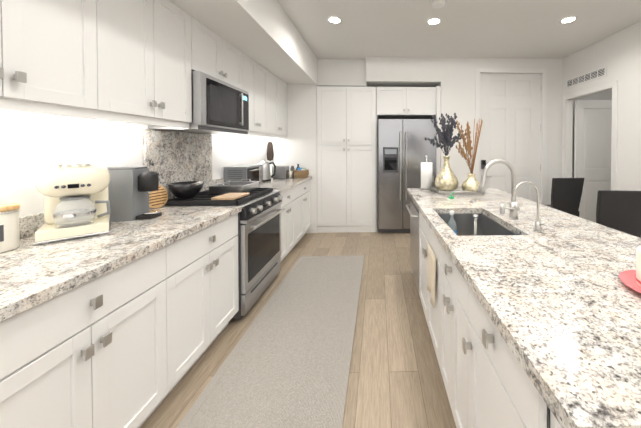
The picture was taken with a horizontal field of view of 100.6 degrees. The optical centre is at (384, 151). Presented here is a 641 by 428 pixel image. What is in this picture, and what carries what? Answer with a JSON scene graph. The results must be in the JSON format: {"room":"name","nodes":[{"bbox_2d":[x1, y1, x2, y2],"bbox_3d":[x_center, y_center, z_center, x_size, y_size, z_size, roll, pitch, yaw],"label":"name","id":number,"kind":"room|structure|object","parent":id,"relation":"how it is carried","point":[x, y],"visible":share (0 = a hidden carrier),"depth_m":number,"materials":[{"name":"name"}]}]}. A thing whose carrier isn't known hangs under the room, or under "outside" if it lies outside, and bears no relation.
{"room":"kitchen","nodes":[
{"label":"kitchen","id":0,"kind":"room"},
{"bbox_2d":[0,109,265,216],"bbox_3d":[-1.898,-0.061,1.393,0.150,2.810,7.900,0,1,-2],"label":"wall","id":1,"kind":"structure","parent":0,"point":[32,145],"depth_m":1.49,"materials":[{"name":"white paint"}]},
{"bbox_2d":[0,0,115,115],"bbox_3d":[-1.641,-0.626,0.992,0.337,0.828,0.800,0,1,-2],"label":"upper cabinet","id":2,"kind":"object","parent":1,"relation":"attached to","point":[58,57],"depth_m":1.19,"materials":[{"name":"white wood"}]},
{"bbox_2d":[80,0,195,123],"bbox_3d":[-1.658,-0.634,1.641,0.337,0.828,0.738,0,1,-2],"label":"upper cabinet","id":3,"kind":"object","parent":1,"relation":"attached to","point":[134,61],"depth_m":1.67,"materials":[{"name":"white wood"}]},
{"bbox_2d":[196,20,243,89],"bbox_3d":[-1.678,-0.851,2.389,0.337,0.413,0.760,0,1,-2],"label":"upper cabinet","id":4,"kind":"object","parent":1,"relation":"attached to","point":[216,57],"depth_m":2.35,"materials":[{"name":"white wood"}]},
{"bbox_2d":[149,71,248,133],"bbox_3d":[-1.628,-0.406,2.396,0.436,0.450,0.752,0,1,-2],"label":"microwave","id":5,"kind":"object","parent":4,"relation":"attached to","point":[220,106],"visible":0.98,"depth_m":2.23,"materials":[{"name":"silver metal"}]},
{"bbox_2d":[244,54,271,135],"bbox_3d":[-1.697,-0.653,3.122,0.337,0.828,0.698,0,1,-2],"label":"upper cabinet","id":6,"kind":"object","parent":1,"relation":"attached to","point":[257,79],"depth_m":3.14,"materials":[{"name":"white wood"}]},
{"bbox_2d":[272,74,286,135],"bbox_3d":[-1.713,-0.661,3.744,0.337,0.828,0.786,0,1,-2],"label":"upper cabinet","id":7,"kind":"object","parent":1,"relation":"attached to","point":[279,87],"depth_m":3.81,"materials":[{"name":"white wood"}]},
{"bbox_2d":[169,0,315,83],"bbox_3d":[-1.407,-1.249,0.790,0.800,0.420,6.700,0,1,-2],"label":"soffit","id":8,"kind":"object","parent":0,"point":[265,34],"depth_m":2.48,"materials":[{"name":"white paint"}]},
{"bbox_2d":[266,58,317,226],"bbox_3d":[-1.508,-0.103,4.654,0.800,2.810,1.000,0,1,-2],"label":"wall","id":9,"kind":"structure","parent":0,"point":[296,146],"depth_m":4.15,"materials":[{"name":"white paint"}]},
{"bbox_2d":[267,142,273,160],"bbox_3d":[-1.824,-0.006,4.124,0.110,0.310,0.038,0,1,-2],"label":"mitt","id":10,"kind":"object","parent":9,"relation":"hanging from","point":[270,154],"visible":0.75,"depth_m":4.11,"materials":[{"name":"brown fabric"}]},
{"bbox_2d":[306,227,316,232],"bbox_3d":[-1.495,1.259,4.165,0.799,0.100,0.011,0,1,-2],"label":"baseboard","id":11,"kind":"structure","parent":9,"relation":"attached to","point":[312,230],"depth_m":4.16,"materials":[{"name":"white wood"}]},
{"bbox_2d":[140,220,455,427],"bbox_3d":[1.376,1.367,1.496,6.900,0.050,7.900,0,1,-2],"label":"floor","id":12,"kind":"structure","parent":0,"point":[395,379],"depth_m":1.75,"materials":[{"name":"brown wood"}]},
{"bbox_2d":[0,240,179,427],"bbox_3d":[-1.455,0.912,0.968,0.707,0.872,0.809,0,1,-2],"label":"base cabinet","id":13,"kind":"object","parent":12,"relation":"on","point":[127,345],"depth_m":1.00,"materials":[{"name":"white wood"}]},
{"bbox_2d":[0,129,311,321],"bbox_3d":[-1.472,0.144,2.005,0.727,0.633,4.297,0,1,-2],"label":"countertop","id":14,"kind":"structure","parent":13,"relation":"on","point":[32,275],"depth_m":1.29,"materials":[{"name":"stone"}]},
{"bbox_2d":[0,203,20,252],"bbox_3d":[-1.683,0.332,1.119,0.128,0.198,0.138,0,1,29],"label":"canister","id":15,"kind":"object","parent":14,"relation":"on","point":[9,229],"visible":1,"depth_m":1.12,"materials":[{"name":"white ceramic"}]},
{"bbox_2d":[33,214,110,243],"bbox_3d":[-1.606,0.397,1.356,0.252,0.063,0.240,1,1,44],"label":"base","id":16,"kind":"object","parent":14,"relation":"on","point":[45,233],"visible":0.77,"depth_m":1.27,"materials":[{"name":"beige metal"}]},
{"bbox_2d":[44,185,108,223],"bbox_3d":[-1.657,0.270,1.404,0.098,0.205,0.224,1,1,44],"label":"coffee maker","id":17,"kind":"object","parent":16,"relation":"on","point":[51,204],"visible":0.35,"depth_m":1.36,"materials":[{"name":"beige plastic"}]},
{"bbox_2d":[35,163,110,196],"bbox_3d":[-1.606,0.143,1.353,0.254,0.161,0.242,1,1,44],"label":"coffee maker","id":18,"kind":"object","parent":17,"relation":"on","point":[97,176],"visible":1,"depth_m":1.27,"materials":[{"name":"beige plastic"}]},
{"bbox_2d":[54,164,90,188],"bbox_3d":[-1.538,0.120,1.286,0.071,0.114,0.115,1,1,44],"label":"panel","id":19,"kind":"object","parent":18,"relation":"attached to","point":[71,186],"visible":0.96,"depth_m":1.26,"materials":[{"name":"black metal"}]},
{"bbox_2d":[53,195,110,225],"bbox_3d":[-1.548,0.296,1.332,0.142,0.138,0.193,1,1,44],"label":"carafe","id":20,"kind":"object","parent":16,"relation":"on","point":[59,215],"visible":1,"depth_m":1.30,"materials":[{"name":"clear glass"}]},
{"bbox_2d":[107,167,148,221],"bbox_3d":[-1.671,0.262,1.644,0.225,0.324,0.141,0,1,-10],"label":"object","id":21,"kind":"object","parent":14,"relation":"on","point":[128,201],"visible":0.48,"depth_m":1.59,"materials":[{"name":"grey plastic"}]},
{"bbox_2d":[136,171,161,219],"bbox_3d":[-1.513,0.275,1.671,0.107,0.298,0.100,0,1,-10],"label":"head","id":22,"kind":"object","parent":21,"relation":"attached to","point":[148,181],"visible":0.98,"depth_m":1.64},
{"bbox_2d":[149,185,167,207],"bbox_3d":[-1.714,0.333,1.942,0.014,0.180,0.180,-14,-1,9],"label":"trivet","id":23,"kind":"object","parent":14,"relation":"on","point":[158,198],"visible":0.6,"depth_m":1.95,"materials":[{"name":"brown wood"}]},
{"bbox_2d":[223,165,262,182],"bbox_3d":[-1.688,0.288,3.153,0.302,0.235,0.401,0,1,-2],"label":"toaster oven","id":24,"kind":"object","parent":14,"relation":"on","point":[241,172],"visible":0.79,"depth_m":2.96,"materials":[{"name":"grey metal"}]},
{"bbox_2d":[255,160,275,181],"bbox_3d":[-1.635,0.255,3.566,0.258,0.290,0.184,0,1,-26],"label":"kettle","id":25,"kind":"object","parent":14,"relation":"on","point":[266,175],"visible":0.81,"depth_m":3.51,"materials":[{"name":"silver metal"}]},
{"bbox_2d":[272,166,288,178],"bbox_3d":[-1.531,0.303,3.833,0.210,0.187,0.150,0,1,-2],"label":"toaster","id":26,"kind":"object","parent":14,"relation":"on","point":[282,172],"visible":0.94,"depth_m":3.76,"materials":[{"name":"silver metal"}]},
{"bbox_2d":[290,164,299,176],"bbox_3d":[-1.546,0.293,4.104,0.414,0.200,0.074,0,1,-2],"label":"bottle","id":27,"kind":"object","parent":14,"relation":"on","point":[292,168],"visible":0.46,"depth_m":4.09,"materials":[{"name":"grey"}]},
{"bbox_2d":[293,169,308,177],"bbox_3d":[-1.285,0.337,3.985,0.230,0.115,0.230,0,1,-2],"label":"basket","id":28,"kind":"object","parent":14,"relation":"on","point":[301,174],"visible":0.98,"depth_m":3.89,"materials":[{"name":"wicker"}]},
{"bbox_2d":[180,213,238,379],"bbox_3d":[-1.472,0.904,1.629,0.707,0.872,0.750,0,1,-2],"label":"base cabinet","id":29,"kind":"object","parent":12,"relation":"on","point":[209,292],"depth_m":1.63,"materials":[{"name":"white wood"}]},
{"bbox_2d":[162,188,284,318],"bbox_3d":[-1.427,0.842,2.387,0.782,0.918,0.754,0,1,-2],"label":"range","id":30,"kind":"object","parent":12,"relation":"on","point":[259,242],"visible":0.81,"depth_m":2.21,"materials":[{"name":"grey metal"}]},
{"bbox_2d":[168,181,203,198],"bbox_3d":[-1.572,0.302,2.104,0.444,0.166,0.244,1,1,37],"label":"bowl","id":31,"kind":"object","parent":30,"relation":"on","point":[186,190],"visible":0.98,"depth_m":2.09,"materials":[{"name":"black ceramic"}]},
{"bbox_2d":[211,193,249,199],"bbox_3d":[-1.293,0.374,2.189,0.180,0.020,0.250,0,1,0],"label":"cutting board","id":32,"kind":"object","parent":30,"relation":"on","point":[230,196],"visible":1,"depth_m":2.12,"materials":[{"name":"brown wood"}]},
{"bbox_2d":[207,179,260,193],"bbox_3d":[-1.462,0.336,2.545,0.324,0.088,0.417,0,1,-2],"label":"roasting pan","id":33,"kind":"object","parent":30,"relation":"on","point":[241,186],"visible":0.96,"depth_m":2.40,"materials":[{"name":"silver metal"}]},
{"bbox_2d":[176,255,363,427],"bbox_3d":[-0.633,1.326,2.224,0.800,0.012,2.080,0,1,-2],"label":"rug","id":34,"kind":"object","parent":12,"relation":"on","point":[286,363],"visible":1,"depth_m":1.65,"materials":[{"name":"beige carpet"}]},
{"bbox_2d":[280,185,299,261],"bbox_3d":[-1.511,0.886,3.097,0.707,0.872,0.656,0,1,-2],"label":"base cabinet","id":35,"kind":"object","parent":12,"relation":"on","point":[290,217],"depth_m":3.19,"materials":[{"name":"white wood"}]},
{"bbox_2d":[300,180,310,238],"bbox_3d":[-1.528,0.877,3.734,0.707,0.872,0.856,0,1,-2],"label":"base cabinet","id":36,"kind":"object","parent":12,"relation":"on","point":[305,188],"depth_m":3.85,"materials":[{"name":"white wood"}]},
{"bbox_2d":[317,86,375,232],"bbox_3d":[-0.628,0.124,4.540,0.946,2.360,0.778,0,1,-2],"label":"pantry cabinet","id":37,"kind":"object","parent":12,"relation":"on","point":[346,159],"visible":1,"depth_m":4.19,"materials":[{"name":"white wood"}]},
{"bbox_2d":[378,119,436,232],"bbox_3d":[0.347,0.386,4.490,0.920,1.813,0.896,0,1,-2],"label":"refrigerator","id":38,"kind":"object","parent":12,"relation":"on","point":[405,148],"visible":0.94,"depth_m":4.11,"materials":[{"name":"grey metal"}]},
{"bbox_2d":[376,86,440,231],"bbox_3d":[0.366,0.123,4.561,1.034,2.360,0.790,0,1,-2],"label":"surround","id":39,"kind":"object","parent":12,"relation":"on","point":[408,102],"visible":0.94,"depth_m":4.20,"materials":[{"name":"white"}]},
{"bbox_2d":[406,192,557,427],"bbox_3d":[0.598,0.903,1.705,0.704,0.875,2.300,0,1,-2],"label":"kitchen island","id":40,"kind":"object","parent":12,"relation":"on","point":[486,384],"depth_m":1.00,"materials":[{"name":"wood"}]},
{"bbox_2d":[427,243,435,307],"bbox_3d":[0.286,0.770,1.650,0.027,0.300,0.242,0,1,-2],"label":"hanging towel","id":41,"kind":"object","parent":40,"relation":"hanging from","point":[431,268],"visible":1,"depth_m":1.62,"materials":[{"name":"beige fabric"}]},
{"bbox_2d":[447,210,456,234],"bbox_3d":[0.476,0.552,1.853,0.079,0.268,0.047,0,1,-2],"label":"dish soap bottle","id":42,"kind":"object","parent":40,"relation":"in","point":[451,223],"visible":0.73,"depth_m":1.84,"materials":[{"name":"blue"}]},
{"bbox_2d":[472,214,477,235],"bbox_3d":[0.632,0.561,1.817,0.070,0.252,0.070,0,1,-2],"label":"dish brush","id":43,"kind":"object","parent":40,"relation":"in","point":[475,217],"visible":0.5,"depth_m":1.81,"materials":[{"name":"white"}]},
{"bbox_2d":[407,188,640,427],"bbox_3d":[0.769,0.445,1.669,0.985,0.040,2.480,0,1,-2],"label":"island countertop","id":44,"kind":"structure","parent":40,"relation":"on","point":[558,295],"depth_m":0.79,"materials":[{"name":"white stone"}]},
{"bbox_2d":[419,156,432,190],"bbox_3d":[0.447,0.225,2.788,0.156,0.370,0.156,0,1,-2],"label":"paper towel holder","id":45,"kind":"object","parent":44,"relation":"on","point":[426,175],"visible":0.98,"depth_m":2.73,"materials":[{"name":"white paper"}]},
{"bbox_2d":[430,186,486,194],"bbox_3d":[0.746,0.387,2.648,0.558,0.050,0.325,0,1,-2],"label":"tray","id":46,"kind":"object","parent":44,"relation":"on","point":[459,190],"visible":0.6,"depth_m":2.50,"materials":[{"name":"white ceramic"}]},
{"bbox_2d":[434,156,458,190],"bbox_3d":[0.635,0.225,2.678,0.244,0.360,0.244,0,1,-2],"label":"vases","id":47,"kind":"object","parent":46,"relation":"on","point":[446,178],"visible":0.96,"depth_m":2.60,"materials":[{"name":"gold metal"}]},
{"bbox_2d":[424,113,465,155],"bbox_3d":[0.639,-0.180,2.669,0.454,0.444,0.266,0,1,-2],"label":"stem","id":48,"kind":"object","parent":47,"relation":"in","point":[445,138],"visible":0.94,"depth_m":2.64,"materials":[{"name":"grey"}]},
{"bbox_2d":[462,173,479,190],"bbox_3d":[0.862,0.314,2.585,0.194,0.185,0.194,0,1,-2],"label":"vases","id":49,"kind":"object","parent":46,"relation":"on","point":[470,183],"visible":0.79,"depth_m":2.53,"materials":[{"name":"gold metal"}]},
{"bbox_2d":[456,118,482,173],"bbox_3d":[0.841,-0.056,2.580,0.262,0.548,0.087,0,1,-2],"label":"stem","id":50,"kind":"object","parent":49,"relation":"in","point":[468,148],"visible":1,"depth_m":2.58,"materials":[{"name":"brown plant"}]},
{"bbox_2d":[477,159,519,218],"bbox_3d":[0.719,0.235,1.635,0.266,0.379,0.100,0,1,-2],"label":"faucet","id":51,"kind":"object","parent":44,"relation":"on","point":[513,208],"visible":1,"depth_m":1.64,"materials":[{"name":"silver metal"}]},
{"bbox_2d":[514,181,544,232],"bbox_3d":[0.763,0.292,1.374,0.156,0.271,0.069,0,1,-2],"label":"filter faucet","id":52,"kind":"object","parent":44,"relation":"on","point":[538,224],"visible":1,"depth_m":1.38,"materials":[{"name":"silver metal"}]},
{"bbox_2d":[619,245,640,292],"bbox_3d":[0.874,0.355,0.795,0.236,0.160,0.236,0,1,-2],"label":"plate","id":53,"kind":"object","parent":44,"relation":"on","point":[631,279],"visible":0.98,"depth_m":0.83,"materials":[{"name":"pink ceramic"}]},
{"bbox_2d":[545,178,583,216],"bbox_3d":[2.489,0.834,3.796,0.455,0.958,0.509,0,1,-6],"label":"chair","id":54,"kind":"object","parent":12,"relation":"on","point":[566,194],"visible":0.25,"depth_m":3.57,"materials":[{"name":"grey leather"}]},
{"bbox_2d":[596,190,640,237],"bbox_3d":[2.301,0.848,2.721,0.455,0.958,0.509,0,1,4],"label":"chair","id":55,"kind":"object","parent":12,"relation":"on","point":[619,210],"visible":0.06,"depth_m":2.49,"materials":[{"name":"grey leather"}]},
{"bbox_2d":[317,59,366,86],"bbox_3d":[-0.709,-1.294,4.574,0.794,0.425,0.690,0,1,-2],"label":"wall","id":56,"kind":"structure","parent":0,"point":[341,72],"depth_m":4.23,"materials":[{"name":"white paint"}]},
{"bbox_2d":[377,120,377,219],"bbox_3d":[-0.122,-0.108,5.070,1.992,2.810,0.240,0,1,-2],"label":"wall","id":57,"kind":"structure","parent":0,"point":[377,169],"depth_m":4.96,"materials":[{"name":"white paint"}]},
{"bbox_2d":[366,57,440,86],"bbox_3d":[0.288,-1.316,4.540,1.198,0.380,0.810,0,1,-2],"label":"wall","id":58,"kind":"structure","parent":0,"point":[401,72],"depth_m":4.14,"materials":[{"name":"white paint"}]},
{"bbox_2d":[277,0,640,59],"bbox_3d":[1.376,-1.492,1.460,6.900,0.050,7.900,0,1,-2],"label":"ceiling","id":59,"kind":"structure","parent":0,"point":[528,29],"depth_m":3.09,"materials":[{"name":"white paint"}]},
{"bbox_2d":[327,16,341,23],"bbox_3d":[-0.568,-1.483,2.930,0.175,0.005,0.175,1,1,44],"label":"recessed light","id":60,"kind":"object","parent":59,"relation":"in","point":[332,19],"depth_m":2.93,"materials":[{"name":"white"}]},
{"bbox_2d":[426,17,441,24],"bbox_3d":[0.556,-1.483,2.960,0.175,0.005,0.175,1,1,44],"label":"recessed light","id":61,"kind":"object","parent":59,"relation":"in","point":[430,21],"depth_m":2.96,"materials":[{"name":"white"}]},
{"bbox_2d":[432,0,444,7],"bbox_3d":[0.527,-1.462,2.569,0.130,0.038,0.130,0,1,-2],"label":"smoke detector","id":62,"kind":"object","parent":59,"relation":"attached to","point":[438,3],"visible":1,"depth_m":2.54,"materials":[{"name":"white plastic"}]},
{"bbox_2d":[559,16,577,23],"bbox_3d":[2.067,-1.483,2.929,0.175,0.005,0.175,1,1,44],"label":"recessed light","id":63,"kind":"object","parent":59,"relation":"in","point":[570,19],"depth_m":2.93,"materials":[{"name":"white plastic"}]},
{"bbox_2d":[439,58,562,204],"bbox_3d":[1.934,-0.098,4.269,2.078,2.810,0.150,0,1,-2],"label":"wall","id":64,"kind":"structure","parent":0,"point":[457,83],"depth_m":4.18,"materials":[{"name":"white paint"}]},
{"bbox_2d":[480,73,540,202],"bbox_3d":[2.039,0.015,4.226,1.032,2.569,0.103,0,1,-2],"label":"front door","id":65,"kind":"structure","parent":64,"relation":"in","point":[510,112],"depth_m":4.23,"materials":[{"name":"white wood"}]},
{"bbox_2d":[475,68,546,204],"bbox_3d":[2.034,-0.017,4.214,1.164,2.649,0.066,0,1,-2],"label":"door frame","id":66,"kind":"structure","parent":64,"relation":"attached to","point":[543,160],"depth_m":4.18,"materials":[{"name":"white wood"}]},
{"bbox_2d":[562,57,566,102],"bbox_3d":[2.926,-0.097,4.175,0.100,2.810,0.090,0,1,-2],"label":"wall","id":67,"kind":"structure","parent":0,"point":[564,90],"depth_m":4.16,"materials":[{"name":"white paint"}]},
{"bbox_2d":[572,90,611,177],"bbox_3d":[3.803,-0.103,4.693,1.680,2.810,0.600,0,1,-2],"label":"wall","id":68,"kind":"structure","parent":0,"point":[605,95],"depth_m":4.38,"materials":[{"name":"white paint"}]},
{"bbox_2d":[574,100,611,222],"bbox_3d":[3.401,0.244,4.104,0.815,2.110,0.035,0,1,-2],"label":"door","id":69,"kind":"structure","parent":68,"relation":"in","point":[592,142],"depth_m":4.08,"materials":[{"name":"white wood"}]},
{"bbox_2d":[566,21,640,190],"bbox_3d":[3.013,-0.055,0.851,0.100,2.810,6.560,0,1,-2],"label":"wall","id":70,"kind":"structure","parent":0,"point":[627,61],"depth_m":3.16,"materials":[{"name":"white paint"}]},
{"bbox_2d":[566,66,606,87],"bbox_3d":[2.878,-1.061,3.746,0.015,0.130,0.720,0,1,-2],"label":"air vent","id":71,"kind":"object","parent":70,"relation":"in","point":[589,76],"visible":1,"depth_m":3.69,"materials":[{"name":"white metal"}]},
{"bbox_2d":[562,81,617,189],"bbox_3d":[2.930,0.211,3.724,0.116,2.205,0.960,0,1,-2],"label":"door frame","id":72,"kind":"structure","parent":70,"relation":"attached to","point":[567,129],"depth_m":4.03,"materials":[{"name":"white wood"}]}
]}

